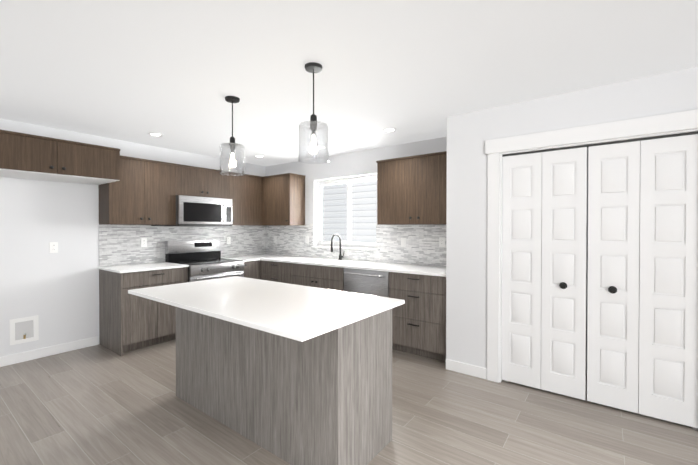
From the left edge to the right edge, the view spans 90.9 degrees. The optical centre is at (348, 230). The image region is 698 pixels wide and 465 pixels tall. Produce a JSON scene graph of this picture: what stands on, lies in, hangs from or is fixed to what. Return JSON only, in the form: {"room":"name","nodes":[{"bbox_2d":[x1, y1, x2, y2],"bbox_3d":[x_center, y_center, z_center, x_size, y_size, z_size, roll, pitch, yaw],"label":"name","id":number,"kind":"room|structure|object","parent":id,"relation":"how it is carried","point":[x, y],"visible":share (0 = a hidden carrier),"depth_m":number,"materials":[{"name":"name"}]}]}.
{"room":"kitchen","nodes":[
{"label":"kitchen","id":0,"kind":"room"},
{"bbox_2d":[0,119,265,356],"bbox_3d":[-3.764,0.122,3.122,0.150,2.460,7.750,0,1,37],"label":"wall","id":1,"kind":"structure","parent":0,"point":[57,293],"depth_m":3.74,"materials":[{"name":"white paint"}]},
{"bbox_2d":[9,315,38,344],"bbox_3d":[-3.346,1.024,3.542,0.020,0.260,0.220,0,1,37],"label":"outlet box","id":2,"kind":"object","parent":1,"relation":"attached to","point":[24,330],"visible":1,"depth_m":3.54,"materials":[{"name":"white plastic"}]},
{"bbox_2d":[0,336,97,366],"bbox_3d":[-4.500,1.312,2.022,0.013,0.100,5.090,0,1,37],"label":"baseboard","id":3,"kind":"structure","parent":1,"relation":"attached to","point":[7,360],"depth_m":3.68,"materials":[{"name":"white wood"}]},
{"bbox_2d":[49,242,57,252],"bbox_3d":[-3.207,0.181,3.730,0.008,0.116,0.072,0,1,37],"label":"outlet","id":4,"kind":"object","parent":1,"relation":"attached to","point":[53,247],"visible":1,"depth_m":3.73,"materials":[{"name":"white plastic"}]},
{"bbox_2d":[0,130,119,184],"bbox_3d":[-3.005,-0.703,3.428,0.681,0.335,1.052,0,1,37],"label":"upper cabinet","id":5,"kind":"object","parent":1,"relation":"attached to","point":[29,156],"visible":1,"depth_m":3.28,"materials":[{"name":"laminate"}]},
{"bbox_2d":[98,155,177,224],"bbox_3d":[-2.604,-0.473,4.254,0.331,0.790,0.744,0,1,37],"label":"upper cabinet","id":6,"kind":"object","parent":1,"relation":"attached to","point":[143,191],"depth_m":4.12,"materials":[{"name":"laminate"}]},
{"bbox_2d":[99,225,266,266],"bbox_3d":[-2.217,0.155,5.043,0.009,0.519,2.460,0,1,37],"label":"tile backsplash","id":7,"kind":"structure","parent":1,"relation":"attached to","point":[119,244],"depth_m":4.60,"materials":[{"name":"tile"}]},
{"bbox_2d":[141,238,146,246],"bbox_3d":[-2.655,0.150,4.447,0.008,0.116,0.072,0,1,37],"label":"electrical outlet","id":8,"kind":"object","parent":7,"relation":"attached to","point":[143,242],"visible":1,"depth_m":4.45,"materials":[{"name":"white plastic"}]},
{"bbox_2d":[226,237,230,243],"bbox_3d":[-1.907,0.152,5.438,0.008,0.116,0.072,0,1,37],"label":"electrical outlet","id":9,"kind":"object","parent":7,"relation":"attached to","point":[228,240],"visible":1,"depth_m":5.43,"materials":[{"name":"white plastic"}]},
{"bbox_2d":[178,164,229,198],"bbox_3d":[-2.140,-0.671,4.866,0.331,0.405,0.794,0,1,37],"label":"upper cabinet","id":10,"kind":"object","parent":1,"relation":"attached to","point":[192,181],"depth_m":4.75,"materials":[{"name":"laminate"}]},
{"bbox_2d":[151,195,231,226],"bbox_3d":[-2.135,-0.262,4.758,0.453,0.400,0.954,0,1,37],"label":"over-the-range microwave","id":11,"kind":"object","parent":10,"relation":"attached to","point":[195,211],"visible":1,"depth_m":4.67,"materials":[{"name":"grey metal"}]},
{"bbox_2d":[230,172,261,225],"bbox_3d":[-1.724,-0.483,5.419,0.331,0.790,0.590,0,1,37],"label":"upper cabinet","id":12,"kind":"object","parent":1,"relation":"attached to","point":[246,190],"depth_m":5.32,"materials":[{"name":"laminate"}]},
{"bbox_2d":[0,339,697,464],"bbox_3d":[-0.731,1.423,0.846,7.750,0.100,7.750,0,1,37],"label":"floor","id":13,"kind":"structure","parent":0,"point":[98,404],"depth_m":2.42,"materials":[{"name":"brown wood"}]},
{"bbox_2d":[99,267,187,355],"bbox_3d":[-2.471,0.896,4.166,0.663,0.894,0.743,0,1,37],"label":"base cabinet","id":14,"kind":"object","parent":13,"relation":"on","point":[128,322],"depth_m":3.89,"materials":[{"name":"laminate"}]},
{"bbox_2d":[98,262,188,272],"bbox_3d":[-2.479,0.436,4.158,0.655,0.025,0.753,0,1,37],"label":"countertop","id":15,"kind":"structure","parent":14,"relation":"on","point":[157,265],"depth_m":4.06,"materials":[{"name":"white stone"}]},
{"bbox_2d":[165,239,243,281],"bbox_3d":[-1.966,0.735,4.746,0.712,1.205,0.784,0,1,37],"label":"range","id":16,"kind":"object","parent":13,"relation":"on","point":[202,259],"visible":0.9,"depth_m":4.72,"materials":[{"name":"grey metal"}]},
{"bbox_2d":[244,260,259,278],"bbox_3d":[-1.483,0.884,5.476,0.663,0.894,0.950,0,1,37],"label":"base cabinet","id":17,"kind":"object","parent":13,"relation":"on","point":[251,269],"visible":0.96,"depth_m":5.06,"materials":[{"name":"grey"}]},
{"bbox_2d":[221,256,259,261],"bbox_3d":[-1.684,0.426,5.206,0.660,0.025,0.279,0,1,37],"label":"countertop","id":18,"kind":"structure","parent":17,"relation":"on","point":[245,259],"depth_m":5.16,"materials":[{"name":"white stone"}]},
{"bbox_2d":[241,254,445,276],"bbox_3d":[-0.242,0.431,4.722,3.546,0.025,0.655,0,1,37],"label":"countertop","id":19,"kind":"structure","parent":17,"relation":"on","point":[405,268],"depth_m":4.31,"materials":[{"name":"white stone"}]},
{"bbox_2d":[311,261,345,263],"bbox_3d":[-0.263,0.550,4.737,0.760,0.212,0.420,0,1,37],"label":"sink basin","id":20,"kind":"object","parent":19,"relation":"in","point":[330,262],"depth_m":4.97,"materials":[{"name":"white"}]},
{"bbox_2d":[331,234,343,259],"bbox_3d":[-0.161,0.228,4.865,0.102,0.377,0.238,0,1,37],"label":"faucet","id":21,"kind":"object","parent":19,"relation":"on","point":[340,256],"visible":1,"depth_m":4.92,"materials":[{"name":"black"}]},
{"bbox_2d":[260,260,290,283],"bbox_3d":[-0.902,0.887,5.220,0.674,0.894,0.661,0,1,37],"label":"base cabinet","id":22,"kind":"object","parent":13,"relation":"on","point":[275,271],"visible":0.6,"depth_m":4.96,"materials":[{"name":"grey"}]},
{"bbox_2d":[175,307,391,464],"bbox_3d":[-0.570,0.911,2.523,1.710,0.894,0.560,0,1,37],"label":"kitchen island","id":23,"kind":"object","parent":13,"relation":"on","point":[324,399],"visible":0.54,"depth_m":2.07,"materials":[{"name":"grey wood"}]},
{"bbox_2d":[128,276,404,341],"bbox_3d":[-0.640,0.452,2.369,1.800,0.025,0.925,0,1,37],"label":"island countertop","id":24,"kind":"structure","parent":23,"relation":"on","point":[301,313],"depth_m":2.09,"materials":[{"name":"white stone"}]},
{"bbox_2d":[291,263,343,290],"bbox_3d":[-0.264,0.891,4.737,0.923,0.894,0.663,0,1,37],"label":"base cabinet","id":25,"kind":"object","parent":13,"relation":"on","point":[327,277],"visible":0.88,"depth_m":4.46,"materials":[{"name":"grey"}]},
{"bbox_2d":[344,268,392,348],"bbox_3d":[0.357,0.897,4.250,0.632,0.890,0.678,0,1,37],"label":"dishwasher","id":26,"kind":"object","parent":13,"relation":"on","point":[369,282],"visible":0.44,"depth_m":4.00,"materials":[{"name":"grey metal"}]},
{"bbox_2d":[389,272,445,361],"bbox_3d":[0.897,0.899,3.862,0.686,0.894,0.661,0,1,37],"label":"drawers","id":27,"kind":"object","parent":13,"relation":"on","point":[419,322],"visible":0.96,"depth_m":3.61,"materials":[{"name":"grey"}]},
{"bbox_2d":[0,0,697,165],"bbox_3d":[-0.731,-1.137,0.823,7.750,0.100,7.750,0,1,37],"label":"ceiling","id":28,"kind":"structure","parent":0,"point":[175,73],"depth_m":2.24,"materials":[{"name":"grey paint"}]},
{"bbox_2d":[148,133,162,136],"bbox_3d":[-2.235,-1.112,3.968,0.160,0.007,0.160,0,1,37],"label":"recessed light","id":29,"kind":"object","parent":28,"relation":"in","point":[156,134],"visible":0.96,"depth_m":3.96,"materials":[{"name":"white"}]},
{"bbox_2d":[219,96,244,175],"bbox_3d":[-0.974,-0.789,2.869,0.204,0.632,0.204,0,1,37],"label":"pendant light","id":30,"kind":"object","parent":28,"relation":"hanging from","point":[232,145],"visible":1,"depth_m":2.85,"materials":[{"name":"black"}]},
{"bbox_2d":[298,62,328,163],"bbox_3d":[-0.237,-0.784,2.301,0.204,0.632,0.204,0,1,37],"label":"pendant light","id":31,"kind":"object","parent":28,"relation":"hanging from","point":[313,124],"visible":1,"depth_m":2.27,"materials":[{"name":"black"}]},
{"bbox_2d":[382,128,396,131],"bbox_3d":[0.447,-1.110,3.787,0.160,0.007,0.160,0,1,37],"label":"recessed light","id":32,"kind":"object","parent":28,"relation":"in","point":[389,130],"visible":1,"depth_m":3.79,"materials":[{"name":"white"}]},
{"bbox_2d":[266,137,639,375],"bbox_3d":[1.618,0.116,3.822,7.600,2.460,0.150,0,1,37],"label":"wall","id":33,"kind":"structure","parent":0,"point":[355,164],"depth_m":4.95,"materials":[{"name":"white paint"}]},
{"bbox_2d":[262,173,305,225],"bbox_3d":[-1.185,-0.485,5.607,0.965,0.790,0.362,0,1,37],"label":"upper cabinet","id":34,"kind":"object","parent":33,"relation":"attached to","point":[283,199],"visible":1,"depth_m":5.37,"materials":[{"name":"laminate"}]},
{"bbox_2d":[311,174,377,249],"bbox_3d":[-0.054,-0.264,5.049,1.210,1.042,0.170,0,1,37],"label":"window","id":35,"kind":"structure","parent":33,"relation":"in","point":[347,181],"depth_m":5.10,"materials":[{"name":"white plastic"}]},
{"bbox_2d":[267,223,445,266],"bbox_3d":[-0.048,0.155,4.979,3.548,0.519,0.009,0,1,37],"label":"tile backsplash","id":36,"kind":"structure","parent":33,"relation":"attached to","point":[422,247],"depth_m":4.58,"materials":[{"name":"tile"}]},
{"bbox_2d":[305,236,308,243],"bbox_3d":[-0.663,0.142,5.432,0.072,0.116,0.008,0,1,37],"label":"electrical outlet","id":37,"kind":"object","parent":36,"relation":"attached to","point":[306,239],"visible":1,"depth_m":5.43,"materials":[{"name":"white plastic"}]},
{"bbox_2d":[401,238,405,246],"bbox_3d":[0.697,0.146,4.406,0.072,0.116,0.008,0,1,37],"label":"outlet","id":38,"kind":"object","parent":36,"relation":"attached to","point":[403,242],"visible":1,"depth_m":4.40,"materials":[{"name":"white plastic"}]},
{"bbox_2d":[439,237,444,246],"bbox_3d":[1.109,0.134,4.095,0.072,0.116,0.008,0,1,37],"label":"electrical outlet","id":39,"kind":"object","parent":36,"relation":"attached to","point":[441,241],"visible":1,"depth_m":4.09,"materials":[{"name":"white plastic"}]},
{"bbox_2d":[376,151,446,224],"bbox_3d":[0.846,-0.471,4.075,1.038,0.790,0.362,0,1,37],"label":"upper cabinet","id":40,"kind":"object","parent":33,"relation":"attached to","point":[411,190],"visible":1,"depth_m":3.97,"materials":[{"name":"laminate"}]},
{"bbox_2d":[446,67,697,367],"bbox_3d":[2.778,0.129,2.413,4.050,2.460,0.698,0,1,37],"label":"wall","id":41,"kind":"structure","parent":0,"point":[469,134],"depth_m":3.15,"materials":[{"name":"white paint"}]},
{"bbox_2d":[446,359,486,378],"bbox_3d":[2.564,1.311,2.140,4.050,0.100,0.013,0,1,37],"label":"baseboard","id":42,"kind":"structure","parent":41,"relation":"attached to","point":[467,369],"depth_m":3.23,"materials":[{"name":"white wood"}]},
{"bbox_2d":[502,147,586,399],"bbox_3d":[1.619,0.347,2.890,0.620,2.015,0.069,0,1,37],"label":"bifold closet door","id":43,"kind":"structure","parent":41,"relation":"in","point":[544,218],"depth_m":2.87,"materials":[{"name":"white wood"}]},
{"bbox_2d":[485,109,697,382],"bbox_3d":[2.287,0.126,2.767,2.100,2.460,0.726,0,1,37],"label":"trim","id":44,"kind":"structure","parent":41,"relation":"attached to","point":[642,128],"depth_m":2.94,"materials":[{"name":"white wood"}]},
{"bbox_2d":[587,134,697,430],"bbox_3d":[2.123,0.350,2.509,0.623,2.015,0.069,0,1,37],"label":"bifold closet door","id":45,"kind":"structure","parent":41,"relation":"in","point":[643,297],"depth_m":2.49,"materials":[{"name":"white wood"}]},
{"label":"outside","id":46,"kind":"structure","parent":0,"visible":0},
{"bbox_2d":[322,180,376,242],"bbox_3d":[1.491,-0.679,6.636,10.000,6.000,0.100,0,1,37],"label":"siding","id":47,"kind":"object","parent":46,"point":[367,214],"depth_m":7.62,"materials":[{"name":"white plastic"}]}
]}

